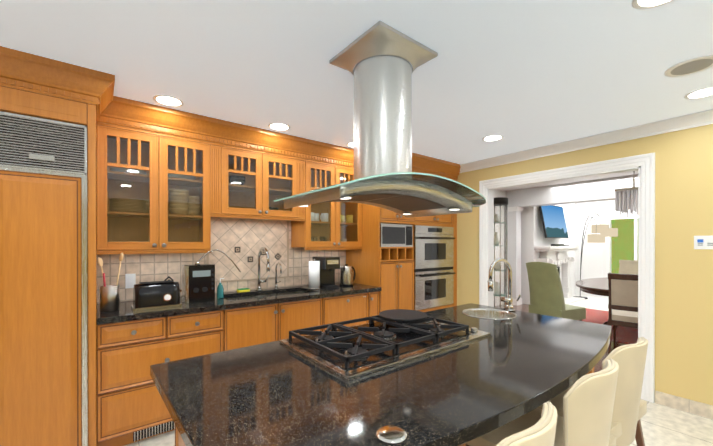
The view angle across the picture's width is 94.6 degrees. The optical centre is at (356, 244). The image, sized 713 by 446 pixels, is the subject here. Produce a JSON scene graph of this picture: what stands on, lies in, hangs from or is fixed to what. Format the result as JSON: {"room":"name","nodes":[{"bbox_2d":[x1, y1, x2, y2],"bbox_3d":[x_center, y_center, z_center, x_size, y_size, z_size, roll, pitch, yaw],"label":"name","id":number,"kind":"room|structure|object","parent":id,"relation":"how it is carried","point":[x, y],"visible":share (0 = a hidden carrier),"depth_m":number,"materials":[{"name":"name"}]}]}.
{"room":"kitchen","nodes":[
{"label":"kitchen","id":0,"kind":"room"},
{"bbox_2d":[0,0,712,163],"bbox_3d":[0.227,-1.089,0.127,7.390,0.080,6.970,0,0,-38],"label":"ceiling","id":1,"kind":"structure","parent":0,"point":[520,75],"depth_m":1.87,"materials":[{"name":"white paint"}]},
{"bbox_2d":[153,95,183,106],"bbox_3d":[-1.379,-1.052,2.419,0.200,0.006,0.200,0,0,-38],"label":"recessed light","id":2,"kind":"object","parent":1,"relation":"in","point":[167,100],"visible":1,"depth_m":2.40,"materials":[{"name":"white"}]},
{"bbox_2d":[268,123,290,130],"bbox_3d":[-0.694,-1.053,2.954,0.200,0.006,0.200,0,0,-38],"label":"recessed light","id":3,"kind":"object","parent":1,"relation":"in","point":[279,126],"visible":1,"depth_m":2.94,"materials":[{"name":"white"}]},
{"bbox_2d":[346,142,353,147],"bbox_3d":[-0.008,-1.055,3.490,0.200,0.006,0.200,0,0,-38],"label":"recessed light","id":4,"kind":"object","parent":1,"relation":"in","point":[350,144],"visible":0.44,"depth_m":3.47,"materials":[{"name":"white"}]},
{"bbox_2d":[274,20,485,217],"bbox_3d":[0.146,-0.621,1.847,1.060,0.864,0.730,0,0,-38],"label":"range hood","id":5,"kind":"object","parent":1,"relation":"hanging from","point":[379,54],"visible":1,"depth_m":1.70,"materials":[{"name":"silver metal"}]},
{"bbox_2d":[482,135,503,141],"bbox_3d":[1.355,-1.054,3.272,0.200,0.006,0.200,0,0,-38],"label":"recessed light","id":6,"kind":"object","parent":1,"relation":"in","point":[490,138],"visible":0.96,"depth_m":3.27,"materials":[{"name":"white"}]},
{"bbox_2d":[632,0,674,9],"bbox_3d":[1.278,-1.049,1.372,0.200,0.006,0.200,0,0,-38],"label":"recessed light","id":7,"kind":"object","parent":1,"relation":"in","point":[643,4],"visible":1,"depth_m":1.43,"materials":[{"name":"white"}]},
{"bbox_2d":[664,55,712,76],"bbox_3d":[1.983,-1.050,1.948,0.236,0.008,0.236,0,0,-38],"label":"ceiling speaker","id":8,"kind":"object","parent":1,"relation":"attached to","point":[692,66],"visible":1,"depth_m":1.94,"materials":[{"name":"white plastic"}]},
{"bbox_2d":[684,86,712,98],"bbox_3d":[2.416,-1.052,2.287,0.200,0.006,0.200,0,0,-38],"label":"recessed light","id":9,"kind":"object","parent":1,"relation":"in","point":[702,93],"visible":1,"depth_m":2.29,"materials":[{"name":"white"}]},
{"bbox_2d":[124,399,712,445],"bbox_3d":[0.227,1.421,0.133,7.150,0.060,6.730,0,0,-38],"label":"floor","id":10,"kind":"structure","parent":0,"point":[662,425],"depth_m":2.44,"materials":[{"name":"beige tile"}]},
{"bbox_2d":[0,86,96,445],"bbox_3d":[-2.223,0.246,2.040,0.960,2.280,0.700,0,0,-38],"label":"fridge","id":11,"kind":"object","parent":10,"relation":"on","point":[48,275],"visible":0.98,"depth_m":1.93,"materials":[{"name":"brown wood"}]},
{"bbox_2d":[175,425,185,445],"bbox_3d":[-0.312,0.948,1.202,0.521,0.880,0.682,0,0,-38],"label":"base cabinet","id":12,"kind":"object","parent":10,"relation":"on","point":[179,441],"depth_m":1.29,"materials":[{"name":"brown wood"}]},
{"bbox_2d":[150,303,610,445],"bbox_3d":[0.372,0.487,1.529,2.160,0.040,1.045,0,0,-38],"label":"countertop","id":13,"kind":"structure","parent":12,"relation":"on","point":[278,393],"depth_m":1.07,"materials":[{"name":"black stone"}]},
{"bbox_2d":[280,309,490,379],"bbox_3d":[0.162,0.430,1.627,0.910,0.073,0.550,0,0,-38],"label":"gas cooktop","id":14,"kind":"object","parent":13,"relation":"in","point":[389,338],"visible":1,"depth_m":1.50,"materials":[{"name":"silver metal"}]},
{"bbox_2d":[376,425,406,442],"bbox_3d":[0.086,0.467,0.814,0.076,0.004,0.076,0,0,-38],"label":"outlet","id":15,"kind":"object","parent":13,"relation":"on","point":[391,434],"visible":1,"depth_m":0.81,"materials":[{"name":"silver metal"}]},
{"bbox_2d":[462,308,516,318],"bbox_3d":[0.889,0.551,2.215,0.346,0.178,0.346,0,0,-38],"label":"prep sink","id":16,"kind":"object","parent":13,"relation":"in","point":[486,313],"visible":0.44,"depth_m":2.34,"materials":[{"name":"silver metal"}]},
{"bbox_2d":[488,258,520,310],"bbox_3d":[1.023,0.279,2.235,0.246,0.372,0.158,0,0,-38],"label":"island faucet","id":17,"kind":"object","parent":13,"relation":"on","point":[509,299],"visible":1,"depth_m":2.29,"materials":[{"name":"silver metal"}]},
{"bbox_2d":[96,291,379,445],"bbox_3d":[-0.893,0.946,3.101,2.440,0.875,0.667,0,0,-38],"label":"base cabinet","id":18,"kind":"object","parent":10,"relation":"on","point":[131,406],"visible":0.6,"depth_m":2.35,"materials":[{"name":"brown wood"}]},
{"bbox_2d":[96,282,381,324],"bbox_3d":[-0.893,0.488,3.099,2.440,0.040,0.668,0,0,-38],"label":"countertop","id":19,"kind":"structure","parent":18,"relation":"on","point":[125,312],"depth_m":2.70,"materials":[{"name":"black stone"}]},
{"bbox_2d":[98,253,123,311],"bbox_3d":[-1.757,0.264,2.355,0.149,0.410,0.131,0,0,-38],"label":"utensil holder","id":20,"kind":"object","parent":19,"relation":"on","point":[109,298],"visible":0.98,"depth_m":2.31,"materials":[{"name":"metal"}]},
{"bbox_2d":[131,280,181,310],"bbox_3d":[-1.499,0.376,2.483,0.319,0.186,0.203,0,0,-38],"label":"toaster","id":21,"kind":"object","parent":19,"relation":"on","point":[155,295],"visible":1,"depth_m":2.42,"materials":[{"name":"black metal"}]},
{"bbox_2d":[182,249,240,303],"bbox_3d":[-1.208,0.256,2.796,0.468,0.425,0.141,0,0,-38],"label":"coffee maker","id":22,"kind":"object","parent":19,"relation":"on","point":[198,281],"visible":1,"depth_m":2.67,"materials":[{"name":"black plastic"}]},
{"bbox_2d":[217,278,223,298],"bbox_3d":[-1.185,0.380,2.866,0.059,0.176,0.056,0,0,-38],"label":"soap bottle","id":23,"kind":"object","parent":19,"relation":"on","point":[220,291],"visible":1,"depth_m":2.85,"materials":[{"name":"teal plastic"}]},
{"bbox_2d":[237,288,249,292],"bbox_3d":[-1.117,0.452,3.249,0.110,0.030,0.070,0,0,-38],"label":"sponge","id":24,"kind":"object","parent":19,"relation":"on","point":[243,290],"visible":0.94,"depth_m":3.22,"materials":[{"name":"yellow"}]},
{"bbox_2d":[256,247,269,290],"bbox_3d":[-0.900,0.245,3.296,0.139,0.443,0.282,0,0,-38],"label":"faucet","id":25,"kind":"object","parent":19,"relation":"on","point":[267,269],"visible":1,"depth_m":3.34,"materials":[{"name":"silver metal"}]},
{"bbox_2d":[224,291,306,300],"bbox_3d":[-0.829,0.614,3.157,0.900,0.210,0.430,0,0,-38],"label":"steel double sink","id":26,"kind":"object","parent":19,"relation":"attached to","point":[262,296],"visible":0.1,"depth_m":3.29,"materials":[{"name":"grey metal"}]},
{"bbox_2d":[274,262,281,288],"bbox_3d":[-0.805,0.327,3.440,0.075,0.279,0.152,0,0,-38],"label":"filter faucet","id":27,"kind":"object","parent":19,"relation":"on","point":[276,286],"visible":1,"depth_m":3.46,"materials":[{"name":"silver metal"}]},
{"bbox_2d":[307,259,320,288],"bbox_3d":[-0.448,0.310,3.480,0.150,0.312,0.150,0,0,-38],"label":"paper towel roll","id":28,"kind":"object","parent":19,"relation":"on","point":[314,274],"visible":1,"depth_m":3.43,"materials":[{"name":"white paper"}]},
{"bbox_2d":[312,256,339,288],"bbox_3d":[-0.335,0.301,3.623,0.185,0.330,0.272,0,0,-38],"label":"coffee maker","id":29,"kind":"object","parent":19,"relation":"on","point":[329,265],"visible":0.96,"depth_m":3.55,"materials":[{"name":"black plastic"}]},
{"bbox_2d":[339,264,355,285],"bbox_3d":[-0.104,0.346,3.760,0.233,0.240,0.164,0,0,-38],"label":"kettle","id":30,"kind":"object","parent":19,"relation":"on","point":[347,278],"visible":0.98,"depth_m":3.69,"materials":[{"name":"grey metal"}]},
{"bbox_2d":[346,171,456,311],"bbox_3d":[0.623,0.250,4.284,1.408,2.260,0.667,0,0,-38],"label":"oven cabinet","id":31,"kind":"object","parent":10,"relation":"on","point":[388,270],"visible":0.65,"depth_m":3.81,"materials":[{"name":"brown wood"}]},
{"bbox_2d":[380,223,412,246],"bbox_3d":[0.352,-0.103,3.950,0.510,0.262,0.405,0,0,-38],"label":"microwave","id":32,"kind":"object","parent":31,"relation":"in","point":[396,235],"visible":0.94,"depth_m":3.78,"materials":[{"name":"silver metal"}]},
{"bbox_2d":[414,225,454,310],"bbox_3d":[0.837,0.287,4.394,0.752,1.036,0.659,0,0,-38],"label":"double wall oven","id":33,"kind":"object","parent":31,"relation":"in","point":[434,272],"visible":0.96,"depth_m":4.15,"materials":[{"name":"silver metal"}]},
{"bbox_2d":[496,402,557,445],"bbox_3d":[0.286,0.891,0.879,0.409,0.996,0.466,0,0,-42],"label":"stool","id":34,"kind":"object","parent":10,"relation":"on","point":[541,431],"visible":0.98,"depth_m":0.70,"materials":[{"name":"beige leather"}]},
{"bbox_2d":[466,359,618,445],"bbox_3d":[0.689,0.891,1.206,0.410,0.997,0.466,0,0,-38],"label":"stool","id":35,"kind":"object","parent":10,"relation":"on","point":[588,406],"visible":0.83,"depth_m":1.01,"materials":[{"name":"beige leather"}]},
{"bbox_2d":[538,337,647,445],"bbox_3d":[1.036,0.890,1.489,0.409,0.996,0.466,0,0,-34],"label":"stool","id":36,"kind":"object","parent":10,"relation":"on","point":[630,409],"visible":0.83,"depth_m":1.30,"materials":[{"name":"beige leather"}]},
{"bbox_2d":[494,190,574,305],"bbox_3d":[3.345,0.072,7.298,6.350,2.600,0.590,0,0,-38],"label":"wall","id":37,"kind":"structure","parent":0,"point":[532,233],"depth_m":7.58,"materials":[{"name":"white paint"}]},
{"bbox_2d":[539,205,568,238],"bbox_3d":[4.696,-0.540,7.841,1.250,0.795,0.208,0,0,-38],"label":"wall-mounted tv","id":38,"kind":"object","parent":37,"relation":"attached to","point":[553,220],"visible":0.88,"depth_m":7.76,"materials":[{"name":"black"}]},
{"bbox_2d":[495,295,627,372],"bbox_3d":[4.888,1.408,5.131,6.350,0.060,5.670,0,0,-38],"label":"floor","id":39,"kind":"structure","parent":0,"point":[597,303],"depth_m":7.27,"materials":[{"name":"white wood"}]},
{"bbox_2d":[494,197,507,308],"bbox_3d":[2.291,0.317,5.354,0.320,2.120,0.320,0,0,-38],"label":"curio cabinet","id":40,"kind":"object","parent":39,"relation":"on","point":[500,201],"visible":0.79,"depth_m":5.34,"materials":[{"name":"black"}]},
{"bbox_2d":[507,206,522,305],"bbox_3d":[3.613,0.262,7.549,0.290,2.220,0.285,0,0,-38],"label":"column","id":41,"kind":"structure","parent":39,"relation":"on","point":[514,239],"depth_m":7.46,"materials":[{"name":"white paint"}]},
{"bbox_2d":[526,262,585,320],"bbox_3d":[2.798,0.809,4.675,0.647,1.140,0.500,0,0,-24],"label":"velvet chair","id":42,"kind":"object","parent":39,"relation":"on","point":[546,292],"visible":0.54,"depth_m":4.52,"materials":[{"name":"green fabric"}]},
{"bbox_2d":[534,246,584,304],"bbox_3d":[4.834,0.706,7.798,1.750,1.330,0.450,0,0,-38],"label":"marble fireplace","id":43,"kind":"object","parent":39,"relation":"on","point":[558,257],"visible":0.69,"depth_m":7.98,"materials":[{"name":"white stone"}]},
{"bbox_2d":[551,244,568,245],"bbox_3d":[4.912,0.015,7.940,0.850,0.049,0.120,0,0,-38],"label":"soundbar","id":44,"kind":"object","parent":43,"relation":"on","point":[558,245],"visible":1,"depth_m":7.73,"materials":[{"name":"black plastic"}]},
{"bbox_2d":[573,213,617,298],"bbox_3d":[5.747,0.298,8.041,0.865,2.145,0.894,0,0,-38],"label":"arc floor lamp","id":45,"kind":"object","parent":39,"relation":"on","point":[604,230],"visible":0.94,"depth_m":7.80,"materials":[{"name":"black"}]},
{"bbox_2d":[578,308,637,343],"bbox_3d":[4.613,1.371,5.442,2.400,0.012,2.400,0,0,-38],"label":"rug","id":46,"kind":"object","parent":39,"relation":"on","point":[628,335],"visible":0.11,"depth_m":5.34,"materials":[{"name":"red carpet"}]},
{"bbox_2d":[576,277,637,328],"bbox_3d":[4.377,0.999,5.257,2.400,0.762,1.320,0,0,-38],"label":"oval dining table","id":47,"kind":"object","parent":46,"relation":"on","point":[596,286],"visible":0.12,"depth_m":4.95,"materials":[{"name":"brown wood"}]},
{"bbox_2d":[608,273,637,354],"bbox_3d":[3.464,0.866,4.093,0.500,1.033,0.562,0,0,43],"label":"dining chair","id":48,"kind":"object","parent":39,"relation":"on","point":[623,295],"visible":0.4,"depth_m":4.00,"materials":[{"name":"beige fabric"}]},
{"bbox_2d":[619,260,637,273],"bbox_3d":[5.336,0.845,6.445,0.565,1.062,0.500,0,0,-32],"label":"dining chair","id":49,"kind":"object","parent":39,"relation":"on","point":[628,266],"visible":0.1,"depth_m":6.63,"materials":[{"name":"fabric"}]},
{"bbox_2d":[498,171,637,190],"bbox_3d":[4.944,-1.262,5.231,6.330,0.080,5.770,0,0,-38],"label":"ceiling","id":50,"kind":"structure","parent":0,"point":[577,180],"depth_m":6.31,"materials":[{"name":"white paint"}]},
{"bbox_2d":[506,174,637,207],"bbox_3d":[5.322,-1.033,5.463,0.350,0.380,5.670,0,0,-38],"label":"beam","id":51,"kind":"structure","parent":50,"relation":"attached to","point":[603,189],"depth_m":6.54,"materials":[{"name":"white paint"}]},
{"bbox_2d":[615,171,637,217],"bbox_3d":[4.368,-0.824,5.182,0.700,0.797,0.320,0,0,-38],"label":"crystal chandelier","id":52,"kind":"object","parent":50,"relation":"hanging from","point":[626,200],"visible":0.6,"depth_m":5.07,"materials":[{"name":"white glass"}]},
{"bbox_2d":[457,124,712,405],"bbox_3d":[3.129,0.165,2.320,0.120,2.440,6.850,0,0,-38],"label":"wall","id":53,"kind":"structure","parent":0,"point":[683,269],"depth_m":2.78,"materials":[{"name":"yellow paint"}]},
{"bbox_2d":[0,46,460,179],"bbox_3d":[-0.580,-0.967,3.059,4.808,0.180,0.454,0,0,-38],"label":"crown molding","id":54,"kind":"structure","parent":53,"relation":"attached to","point":[24,71],"depth_m":2.51,"materials":[{"name":"brown wood"}]},
{"bbox_2d":[479,152,654,402],"bbox_3d":[2.144,0.289,3.581,0.176,2.185,1.680,0,0,-38],"label":"door frame","id":55,"kind":"structure","parent":53,"relation":"attached to","point":[643,165],"depth_m":2.97,"materials":[{"name":"white wood"}]},
{"bbox_2d":[460,109,712,172],"bbox_3d":[3.214,-1.004,2.054,0.070,0.100,6.090,0,0,-38],"label":"crown molding","id":56,"kind":"structure","parent":53,"relation":"attached to","point":[692,120],"depth_m":3.15,"materials":[{"name":"white"}]},
{"bbox_2d":[655,391,712,418],"bbox_3d":[3.237,1.333,2.077,0.012,0.105,6.090,0,0,-38],"label":"baseboard","id":57,"kind":"structure","parent":53,"relation":"attached to","point":[687,405],"depth_m":2.73,"materials":[{"name":"stone"}]},
{"bbox_2d":[694,235,712,248],"bbox_3d":[2.796,-0.016,2.637,0.012,0.110,0.130,0,0,-38],"label":"switch plate","id":58,"kind":"object","parent":53,"relation":"attached to","point":[703,242],"visible":1,"depth_m":2.64,"materials":[{"name":"white plastic"}]},
{"bbox_2d":[575,200,637,297],"bbox_3d":[7.430,0.073,7.112,0.140,2.600,5.670,0,0,-38],"label":"wall","id":59,"kind":"structure","parent":0,"point":[596,260],"depth_m":8.59,"materials":[{"name":"white paint"}]},
{"bbox_3d":[-1.881,0.164,2.829,7.390,2.440,0.120,0,0,-38],"label":"wall","id":60,"kind":"structure","parent":0,"visible":0},
{"bbox_2d":[96,122,210,254],"bbox_3d":[-1.645,-0.402,2.704,0.770,0.948,0.361,0,0,-38],"label":"upper cabinet","id":61,"kind":"object","parent":60,"relation":"attached to","point":[158,159],"visible":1,"depth_m":2.65,"materials":[{"name":"brown wood"}]},
{"bbox_2d":[110,167,145,174],"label":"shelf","id":62,"kind":"object","parent":61,"relation":"in","point":[120,169],"depth_m":2.52,"materials":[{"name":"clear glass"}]},
{"bbox_2d":[109,198,148,212],"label":"plate","id":63,"kind":"object","parent":61,"relation":"in","point":[129,206],"depth_m":2.52,"materials":[{"name":"brown ceramic"}]},
{"bbox_2d":[168,174,195,179],"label":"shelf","id":64,"kind":"object","parent":61,"relation":"in","point":[178,175],"depth_m":2.75,"materials":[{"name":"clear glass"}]},
{"bbox_2d":[169,189,200,214],"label":"plate","id":65,"kind":"object","parent":61,"relation":"in","point":[188,198],"depth_m":2.79,"materials":[{"name":"brown ceramic"}]},
{"bbox_2d":[97,217,345,303],"bbox_3d":[-1.093,0.101,3.355,2.440,0.733,0.016,0,0,-38],"label":"tile backsplash","id":66,"kind":"structure","parent":60,"relation":"attached to","point":[240,242],"depth_m":3.27,"materials":[{"name":"tile"}]},
{"bbox_2d":[210,142,304,220],"bbox_3d":[-0.979,-0.558,3.224,0.920,0.638,0.361,0,0,-38],"label":"upper cabinet","id":67,"kind":"object","parent":60,"relation":"attached to","point":[270,178],"visible":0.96,"depth_m":3.13,"materials":[{"name":"brown wood"}]},
{"bbox_2d":[228,175,245,184],"bbox_3d":[-1.135,-0.594,3.131,0.158,0.092,0.158,0,0,43],"label":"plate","id":68,"kind":"object","parent":67,"relation":"in","point":[237,180],"depth_m":3.07,"materials":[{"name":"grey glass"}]},
{"bbox_2d":[291,159,361,249],"bbox_3d":[-0.321,-0.409,3.738,0.750,0.938,0.361,0,0,-38],"label":"upper cabinet","id":69,"kind":"object","parent":60,"relation":"attached to","point":[334,230],"visible":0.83,"depth_m":3.63,"materials":[{"name":"brown wood"}]},
{"bbox_2d":[311,236,326,240],"bbox_3d":[-0.421,-0.037,3.651,0.139,0.100,0.278,0,0,43],"label":"cup","id":70,"kind":"object","parent":69,"relation":"in","point":[315,239],"depth_m":3.62,"materials":[{"name":"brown ceramic"}]},
{"bbox_2d":[311,212,327,221],"bbox_3d":[-0.453,-0.297,3.634,0.274,0.095,0.152,0,0,-32],"label":"cup","id":71,"kind":"object","parent":69,"relation":"in","point":[316,216],"depth_m":3.62,"materials":[{"name":"white ceramic"}]},
{"bbox_2d":[340,214,352,222],"bbox_3d":[-0.175,-0.297,3.857,0.261,0.095,0.142,0,0,-32],"label":"cup","id":72,"kind":"object","parent":69,"relation":"in","point":[351,216],"depth_m":3.85,"materials":[{"name":"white ceramic"}]},
{"label":"outside","id":73,"kind":"structure","parent":0,"visible":0},
{"bbox_2d":[611,219,633,272],"bbox_3d":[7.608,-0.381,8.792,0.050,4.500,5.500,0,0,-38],"label":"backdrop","id":74,"kind":"structure","parent":73,"point":[622,245],"depth_m":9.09,"materials":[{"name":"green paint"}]}
]}

